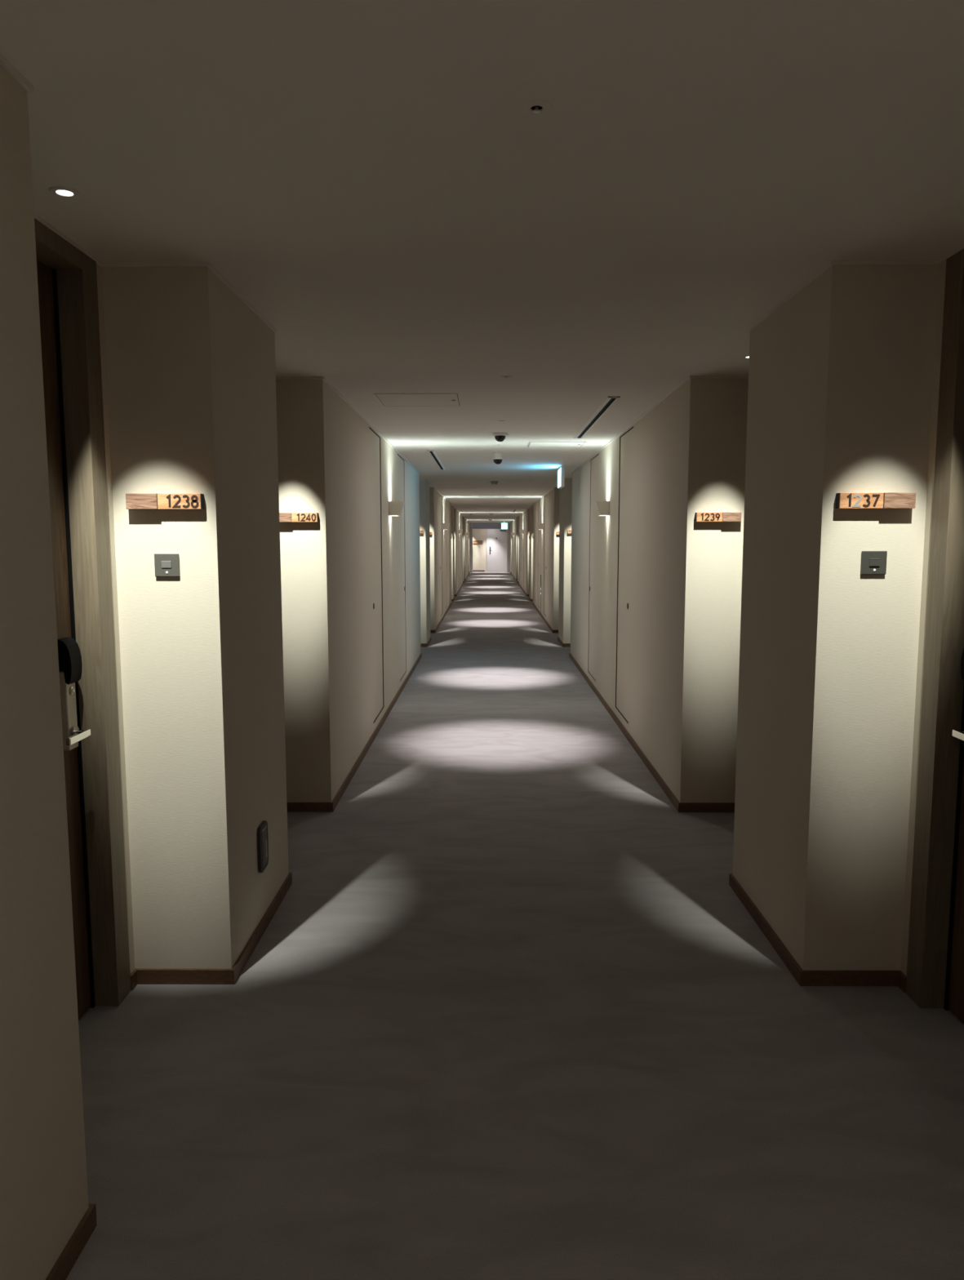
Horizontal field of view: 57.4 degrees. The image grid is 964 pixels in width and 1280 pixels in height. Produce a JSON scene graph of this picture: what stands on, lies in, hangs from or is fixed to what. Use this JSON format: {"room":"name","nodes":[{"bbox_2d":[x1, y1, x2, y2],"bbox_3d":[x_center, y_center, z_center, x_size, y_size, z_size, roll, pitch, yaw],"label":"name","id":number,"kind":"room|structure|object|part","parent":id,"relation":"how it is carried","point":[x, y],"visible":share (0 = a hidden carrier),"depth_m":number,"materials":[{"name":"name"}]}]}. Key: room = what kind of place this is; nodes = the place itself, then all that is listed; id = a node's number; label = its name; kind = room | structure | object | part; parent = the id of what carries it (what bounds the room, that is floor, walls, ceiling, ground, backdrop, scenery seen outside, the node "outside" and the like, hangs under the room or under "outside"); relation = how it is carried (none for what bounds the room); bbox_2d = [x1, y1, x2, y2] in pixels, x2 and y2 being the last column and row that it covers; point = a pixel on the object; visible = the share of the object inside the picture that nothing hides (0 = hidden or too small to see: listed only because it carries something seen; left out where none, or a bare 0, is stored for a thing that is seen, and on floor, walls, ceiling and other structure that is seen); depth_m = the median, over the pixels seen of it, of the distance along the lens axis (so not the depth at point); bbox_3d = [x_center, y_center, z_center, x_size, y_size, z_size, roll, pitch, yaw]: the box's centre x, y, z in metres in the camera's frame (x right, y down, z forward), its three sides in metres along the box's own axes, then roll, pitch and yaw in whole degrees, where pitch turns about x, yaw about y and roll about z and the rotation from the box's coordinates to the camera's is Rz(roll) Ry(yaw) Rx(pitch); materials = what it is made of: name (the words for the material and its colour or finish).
{"room":"hotel corridor","nodes":[
{"label":"hotel corridor","id":0,"kind":"room"},
{"bbox_2d":[0,64,470,1279],"bbox_3d":[-1.062,-1.918,19.968,0.620,2.400,48.100,0,6,0],"label":"wall","id":1,"kind":"structure","parent":0,"point":[244,677],"depth_m":2.93,"materials":[{"name":"paint"}]},
{"bbox_2d":[34,217,130,1020],"bbox_3d":[-1.270,0.062,2.363,0.136,2.399,1.025,0,6,0],"label":"door","id":2,"kind":"structure","parent":1,"relation":"in","point":[67,277],"depth_m":2.76,"materials":[{"name":"brown wood"}]},
{"bbox_3d":[-1.275,0.216,2.718,0.022,0.245,0.062,0,6,0],"label":"lock plate","id":3,"kind":"part","parent":2,"relation":"part of","materials":[{"name":"silver metal"}]},
{"bbox_3d":[-1.221,0.293,2.666,0.014,0.022,0.137,0,6,0],"label":"lever","id":4,"kind":"part","parent":2,"relation":"part of","materials":[{"name":"silver metal"}]},
{"bbox_2d":[125,493,204,509],"bbox_3d":[-1.028,-0.449,2.857,0.242,0.050,0.035,0,6,0],"label":"room sign","id":5,"kind":"object","parent":1,"relation":"attached to","point":[139,500],"visible":1,"depth_m":2.84,"materials":[{"name":"brown wood"}]},
{"bbox_2d":[154,553,179,576],"bbox_3d":[-1.035,-0.246,2.891,0.079,0.075,0.013,0,6,0],"label":"doorbell","id":6,"kind":"object","parent":1,"relation":"attached to","point":[165,564],"visible":1,"depth_m":2.89,"materials":[{"name":"grey metal"}]},
{"bbox_2d":[0,53,470,523],"bbox_3d":[-0.920,-3.041,19.263,0.345,0.012,46.950,0,6,0],"label":"trim","id":7,"kind":"structure","parent":1,"relation":"attached to","point":[4,62],"depth_m":2.78,"materials":[{"name":"white"}]},
{"bbox_2d":[45,571,470,1279],"bbox_3d":[-0.917,-0.688,19.527,0.347,0.052,46.950,0,6,0],"label":"baseboard","id":8,"kind":"structure","parent":1,"relation":"attached to","point":[65,1262],"depth_m":3.05,"materials":[{"name":"brown wood"}]},
{"bbox_2d":[257,820,268,872],"bbox_3d":[-0.857,0.809,3.453,0.016,0.182,0.120,0,6,0],"label":"socket cover","id":9,"kind":"object","parent":1,"relation":"attached to","point":[262,831],"visible":1,"depth_m":3.42,"materials":[{"name":"grey plastic"}]},
{"bbox_2d":[279,512,318,522],"bbox_3d":[-1.015,-0.668,4.800,0.242,0.050,0.035,0,6,0],"label":"room sign","id":10,"kind":"object","parent":1,"relation":"attached to","point":[283,517],"visible":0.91,"depth_m":4.79,"materials":[{"name":"brown wood"}]},
{"bbox_2d":[368,426,383,723],"bbox_3d":[-0.861,-0.511,7.058,0.042,2.264,0.702,0,6,0],"label":"door","id":11,"kind":"structure","parent":1,"relation":"in","point":[374,438],"depth_m":7.03,"materials":[{"name":"paint"}]},
{"bbox_2d":[388,501,404,515],"bbox_3d":[-0.773,-1.190,7.992,0.122,0.125,0.250,0,6,0],"label":"wall sconce","id":12,"kind":"object","parent":1,"relation":"attached to","point":[395,508],"visible":1,"depth_m":7.87,"materials":[{"name":"beige paint"}]},
{"bbox_3d":[-0.737,-1.190,7.992,0.051,0.125,0.250,0,6,0],"label":"panel","id":13,"kind":"part","parent":12,"relation":"part of","materials":[{"name":"beige paint"}]},
{"bbox_2d":[397,453,406,680],"bbox_3d":[-0.846,-0.742,9.115,0.045,2.264,0.702,0,6,0],"label":"door","id":14,"kind":"structure","parent":1,"relation":"in","point":[401,494],"depth_m":9.14,"materials":[{"name":"paint"}]},
{"bbox_2d":[440,494,442,615],"bbox_3d":[-0.795,-1.601,16.747,0.042,2.264,0.702,0,6,0],"label":"door","id":15,"kind":"structure","parent":1,"relation":"in","point":[441,522],"depth_m":16.84,"materials":[{"name":"paper"}]},
{"bbox_2d":[445,500,447,608],"bbox_3d":[-0.779,-1.832,18.804,0.045,2.264,0.702,0,6,0],"label":"door","id":16,"kind":"structure","parent":1,"relation":"in","point":[446,500],"depth_m":18.74,"materials":[{"name":"paper"}]},
{"bbox_2d":[443,523,449,529],"bbox_3d":[-0.707,-2.280,17.681,0.122,0.125,0.250,0,6,0],"label":"wall sconce","id":17,"kind":"object","parent":1,"relation":"attached to","point":[446,526],"visible":1,"depth_m":17.56,"materials":[{"name":"beige paint"}]},
{"bbox_2d":[457,512,458,588],"bbox_3d":[-0.729,-2.690,26.436,0.042,2.264,0.702,0,6,0],"label":"door","id":18,"kind":"structure","parent":1,"relation":"in","point":[458,513],"depth_m":26.56,"materials":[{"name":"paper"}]},
{"bbox_2d":[460,524,461,584],"bbox_3d":[-0.713,-2.922,28.492,0.045,2.264,0.702,0,6,0],"label":"door","id":19,"kind":"structure","parent":1,"relation":"in","point":[460,525],"depth_m":28.85,"materials":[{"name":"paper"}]},
{"bbox_2d":[466,527,466,575],"bbox_3d":[-0.662,-3.780,36.124,0.042,2.264,0.702,0,6,0],"label":"door","id":20,"kind":"structure","parent":1,"relation":"in","point":[466,527],"depth_m":36.48,"materials":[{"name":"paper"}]},
{"bbox_2d":[472,528,488,571],"bbox_3d":[0.400,-4.615,43.933,3.215,2.400,0.150,0,6,0],"label":"wall","id":21,"kind":"structure","parent":0,"point":[479,550],"depth_m":43.88,"materials":[{"name":"paint"}]},
{"bbox_2d":[473,540,482,543],"bbox_3d":[-0.200,-4.868,43.815,0.480,0.160,0.036,0,6,0],"label":"wall sign","id":22,"kind":"object","parent":21,"relation":"attached to","point":[474,541],"visible":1,"depth_m":43.80,"materials":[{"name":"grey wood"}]},
{"bbox_2d":[486,528,506,571],"bbox_3d":[0.755,-4.492,43.826,1.060,2.180,0.085,0,6,0],"label":"door","id":23,"kind":"structure","parent":21,"relation":"in","point":[497,538],"depth_m":43.84,"materials":[{"name":"grey"}]},
{"bbox_2d":[0,0,963,522],"bbox_3d":[0.235,-3.176,19.868,4.375,0.120,48.800,0,6,0],"label":"ceiling","id":24,"kind":"structure","parent":0,"point":[372,177],"depth_m":2.13,"materials":[{"name":"paint"}]},
{"bbox_2d":[48,186,79,198],"bbox_3d":[-1.051,-1.128,2.219,0.072,0.004,0.072,0,6,0],"label":"recessed light","id":25,"kind":"object","parent":24,"relation":"in","point":[64,192],"visible":1,"depth_m":2.21,"materials":[{"name":"white metal"}]},
{"bbox_2d":[373,393,461,406],"bbox_3d":[-0.392,-1.496,5.495,0.510,0.005,0.490,0,6,0],"label":"ceiling hatch","id":26,"kind":"object","parent":24,"relation":"attached to","point":[385,399],"visible":1,"depth_m":5.47,"materials":[{"name":"paint"}]},
{"bbox_2d":[426,450,445,470],"bbox_3d":[-0.491,-1.966,9.695,0.070,0.010,2.300,0,6,0],"label":"ceiling vent","id":27,"kind":"object","parent":24,"relation":"in","point":[433,453],"visible":1,"depth_m":9.48,"materials":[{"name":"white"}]},
{"bbox_2d":[480,494,505,497],"bbox_3d":[0.201,-2.818,17.242,0.485,0.005,0.800,0,6,0],"label":"ceiling hatch","id":28,"kind":"object","parent":24,"relation":"attached to","point":[481,495],"visible":1,"depth_m":17.18,"materials":[{"name":"paint"}]},
{"bbox_2d":[490,480,498,484],"bbox_3d":[0.183,-2.317,13.022,0.120,0.056,0.120,0,6,0],"label":"smoke detector","id":29,"kind":"object","parent":24,"relation":"attached to","point":[494,482],"visible":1,"depth_m":12.98,"materials":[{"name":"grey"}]},
{"bbox_2d":[492,452,503,464],"bbox_3d":[0.159,-1.811,8.782,0.110,0.115,0.110,0,6,0],"label":"dome camera","id":30,"kind":"object","parent":24,"relation":"attached to","point":[497,459],"visible":1,"depth_m":8.75,"materials":[{"name":"white plastic"}]},
{"bbox_2d":[489,431,510,441],"bbox_3d":[0.148,-1.659,7.219,0.170,0.067,0.170,0,6,0],"label":"dome camera","id":31,"kind":"object","parent":24,"relation":"attached to","point":[499,436],"visible":1,"depth_m":7.18,"materials":[{"name":"white plastic"}]},
{"bbox_3d":[0.148,-1.685,7.216,0.170,0.016,0.170,0,6,0],"label":"plate","id":32,"kind":"part","parent":31,"relation":"part of","materials":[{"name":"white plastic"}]},
{"bbox_2d":[501,520,507,528],"bbox_3d":[0.992,-5.086,38.992,0.280,0.360,0.055,0,6,0],"label":"exit sign","id":33,"kind":"object","parent":24,"relation":"hanging from","point":[504,526],"visible":1,"depth_m":38.97,"materials":[{"name":"white plastic"}]},
{"bbox_2d":[500,375,512,378],"bbox_3d":[0.131,-1.407,4.721,0.064,0.009,0.064,0,6,0],"label":"sprinkler","id":34,"kind":"object","parent":24,"relation":"attached to","point":[502,376],"visible":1,"depth_m":4.71,"materials":[{"name":"paint"}]},
{"bbox_2d":[520,99,552,115],"bbox_3d":[0.111,-1.078,1.790,0.064,0.009,0.064,0,6,0],"label":"sprinkler","id":35,"kind":"object","parent":24,"relation":"attached to","point":[534,107],"visible":1,"depth_m":1.78,"materials":[{"name":"paint"}]},
{"bbox_2d":[527,441,586,447],"bbox_3d":[0.674,-1.782,8.032,0.505,0.005,0.430,0,6,0],"label":"ceiling hatch","id":36,"kind":"object","parent":24,"relation":"attached to","point":[531,444],"visible":1,"depth_m":8.02,"materials":[{"name":"paint"}]},
{"bbox_2d":[557,466,564,488],"bbox_3d":[0.940,-1.935,10.463,0.044,0.245,0.440,0,6,0],"label":"exit sign","id":37,"kind":"object","parent":24,"relation":"hanging from","point":[561,478],"visible":1,"depth_m":10.26,"materials":[{"name":"white plastic"}]},
{"bbox_2d":[573,396,620,438],"bbox_3d":[0.814,-1.601,6.441,0.073,0.010,2.150,0,6,0],"label":"ceiling vent","id":38,"kind":"object","parent":24,"relation":"in","point":[609,402],"visible":1,"depth_m":6.17,"materials":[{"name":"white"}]},
{"bbox_2d":[742,355,749,358],"bbox_3d":[1.281,-1.353,4.210,0.072,0.004,0.072,0,6,0],"label":"recessed light","id":39,"kind":"object","parent":24,"relation":"in","point":[745,356],"visible":0.44,"depth_m":4.21,"materials":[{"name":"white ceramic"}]},
{"bbox_2d":[469,522,510,572],"bbox_3d":[0.391,-4.484,42.775,1.975,2.400,0.120,0,6,0],"label":"wall","id":40,"kind":"structure","parent":0,"point":[470,530],"depth_m":42.62,"materials":[{"name":"grey paint"}]},
{"bbox_2d":[471,523,507,572],"bbox_3d":[0.379,-4.471,42.710,1.750,2.388,0.012,0,6,0],"label":"trim","id":41,"kind":"structure","parent":40,"relation":"attached to","point":[472,523],"depth_m":42.67,"materials":[{"name":"white paint"}]},
{"bbox_2d":[66,571,963,1279],"bbox_3d":[0.237,-0.672,20.150,4.375,0.120,48.800,0,6,0],"label":"floor","id":42,"kind":"structure","parent":0,"point":[508,1009],"depth_m":2.60,"materials":[{"name":"grey carpet"}]},
{"bbox_2d":[510,261,946,976],"bbox_3d":[1.533,-1.919,19.951,0.620,2.400,48.100,0,6,0],"label":"wall","id":43,"kind":"structure","parent":0,"point":[776,679],"depth_m":3.10,"materials":[{"name":"paint"}]},
{"bbox_2d":[512,520,513,573],"bbox_3d":[1.367,-4.011,38.167,0.045,2.264,0.702,0,6,0],"label":"door","id":44,"kind":"structure","parent":43,"relation":"in","point":[513,521],"depth_m":38.42,"materials":[{"name":"paper"}]},
{"bbox_2d":[514,520,515,575],"bbox_3d":[1.354,-3.780,36.110,0.042,2.264,0.702,0,6,0],"label":"door","id":45,"kind":"structure","parent":43,"relation":"in","point":[514,520],"depth_m":36.16,"materials":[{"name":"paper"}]},
{"bbox_2d":[520,514,522,584],"bbox_3d":[1.301,-2.922,28.479,0.045,2.264,0.702,0,6,0],"label":"door","id":46,"kind":"structure","parent":43,"relation":"in","point":[522,514],"depth_m":28.27,"materials":[{"name":"paper"}]},
{"bbox_2d":[524,511,524,588],"bbox_3d":[1.288,-2.690,26.422,0.042,2.264,0.702,0,6,0],"label":"door","id":47,"kind":"structure","parent":43,"relation":"in","point":[524,512],"depth_m":26.44,"materials":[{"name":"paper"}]},
{"bbox_2d":[537,499,540,607],"bbox_3d":[1.234,-1.832,18.790,0.045,2.264,0.702,0,6,0],"label":"door","id":48,"kind":"structure","parent":43,"relation":"in","point":[539,512],"depth_m":18.79,"materials":[{"name":"paper"}]},
{"bbox_2d":[536,523,542,529],"bbox_3d":[1.146,-2.280,17.669,0.122,0.125,0.250,0,6,0],"label":"wall sconce","id":49,"kind":"object","parent":43,"relation":"attached to","point":[540,526],"visible":1,"depth_m":17.54,"materials":[{"name":"beige paint"}]},
{"bbox_2d":[540,574,541,613],"bbox_3d":[1.204,-0.948,18.059,0.012,0.786,0.060,0,6,0],"label":"wall fitting","id":50,"kind":"object","parent":43,"relation":"attached to","point":[540,575],"visible":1,"depth_m":18.04,"materials":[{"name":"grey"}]},
{"bbox_2d":[543,494,546,616],"bbox_3d":[1.222,-1.601,16.733,0.042,2.264,0.702,0,6,0],"label":"door","id":51,"kind":"structure","parent":43,"relation":"in","point":[545,496],"depth_m":16.70,"materials":[{"name":"paper"}]},
{"bbox_2d":[587,453,599,681],"bbox_3d":[1.168,-0.742,9.101,0.045,2.264,0.702,0,6,0],"label":"door","id":52,"kind":"structure","parent":43,"relation":"in","point":[595,460],"depth_m":9.15,"materials":[{"name":"paint"}]},
{"bbox_2d":[592,501,609,515],"bbox_3d":[1.080,-1.190,7.980,0.122,0.125,0.250,0,6,0],"label":"wall sconce","id":53,"kind":"object","parent":43,"relation":"attached to","point":[602,508],"visible":1,"depth_m":7.86,"materials":[{"name":"beige paint"}]},
{"bbox_3d":[1.044,-1.190,7.980,0.051,0.125,0.250,0,6,0],"label":"panel","id":54,"kind":"part","parent":53,"relation":"part of","materials":[{"name":"beige paint"}]},
{"bbox_3d":[1.083,-1.177,7.859,0.115,0.125,0.007,0,6,0],"label":"panel","id":55,"kind":"part","parent":53,"relation":"part of","materials":[{"name":"beige paint"}]},
{"bbox_2d":[615,426,633,724],"bbox_3d":[1.155,-0.511,7.044,0.042,2.264,0.702,0,6,0],"label":"door","id":56,"kind":"structure","parent":43,"relation":"in","point":[626,440],"depth_m":7.08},
{"bbox_2d":[510,571,906,992],"bbox_3d":[1.382,-0.688,19.512,0.347,0.052,46.950,0,6,0],"label":"baseboard","id":57,"kind":"structure","parent":43,"relation":"attached to","point":[803,977],"depth_m":3.44,"materials":[{"name":"brown wood"}]},
{"bbox_2d":[694,512,741,521],"bbox_3d":[1.283,-0.668,4.784,0.242,0.050,0.035,0,6,0],"label":"room sign","id":58,"kind":"object","parent":43,"relation":"attached to","point":[700,517],"visible":1,"depth_m":4.77,"materials":[{"name":"brown wood"}]},
{"bbox_2d":[510,244,963,523],"bbox_3d":[1.381,-3.041,19.247,0.345,0.012,46.950,0,6,0],"label":"trim","id":59,"kind":"structure","parent":43,"relation":"attached to","point":[944,258],"depth_m":2.99,"materials":[{"name":"white paint"}]},
{"bbox_2d":[860,551,887,574],"bbox_3d":[1.280,-0.252,2.875,0.080,0.076,0.013,0,6,0],"label":"doorbell","id":60,"kind":"object","parent":43,"relation":"attached to","point":[873,562],"visible":1,"depth_m":2.87,"materials":[{"name":"grey metal"}]},
{"bbox_2d":[835,492,915,508],"bbox_3d":[1.270,-0.449,2.841,0.242,0.050,0.035,0,6,0],"label":"room sign","id":61,"kind":"object","parent":43,"relation":"attached to","point":[886,500],"visible":1,"depth_m":2.83,"materials":[{"name":"brown wood"}]},
{"bbox_2d":[905,248,963,1023],"bbox_3d":[1.500,0.062,2.344,0.136,2.399,1.025,0,6,0],"label":"door","id":62,"kind":"structure","parent":43,"relation":"in","point":[935,978],"depth_m":2.80,"materials":[{"name":"brown wood"}]},
{"bbox_3d":[1.455,0.293,2.648,0.014,0.022,0.137,0,6,0],"label":"lever","id":63,"kind":"part","parent":62,"relation":"part of","materials":[{"name":"silver metal"}]}
]}

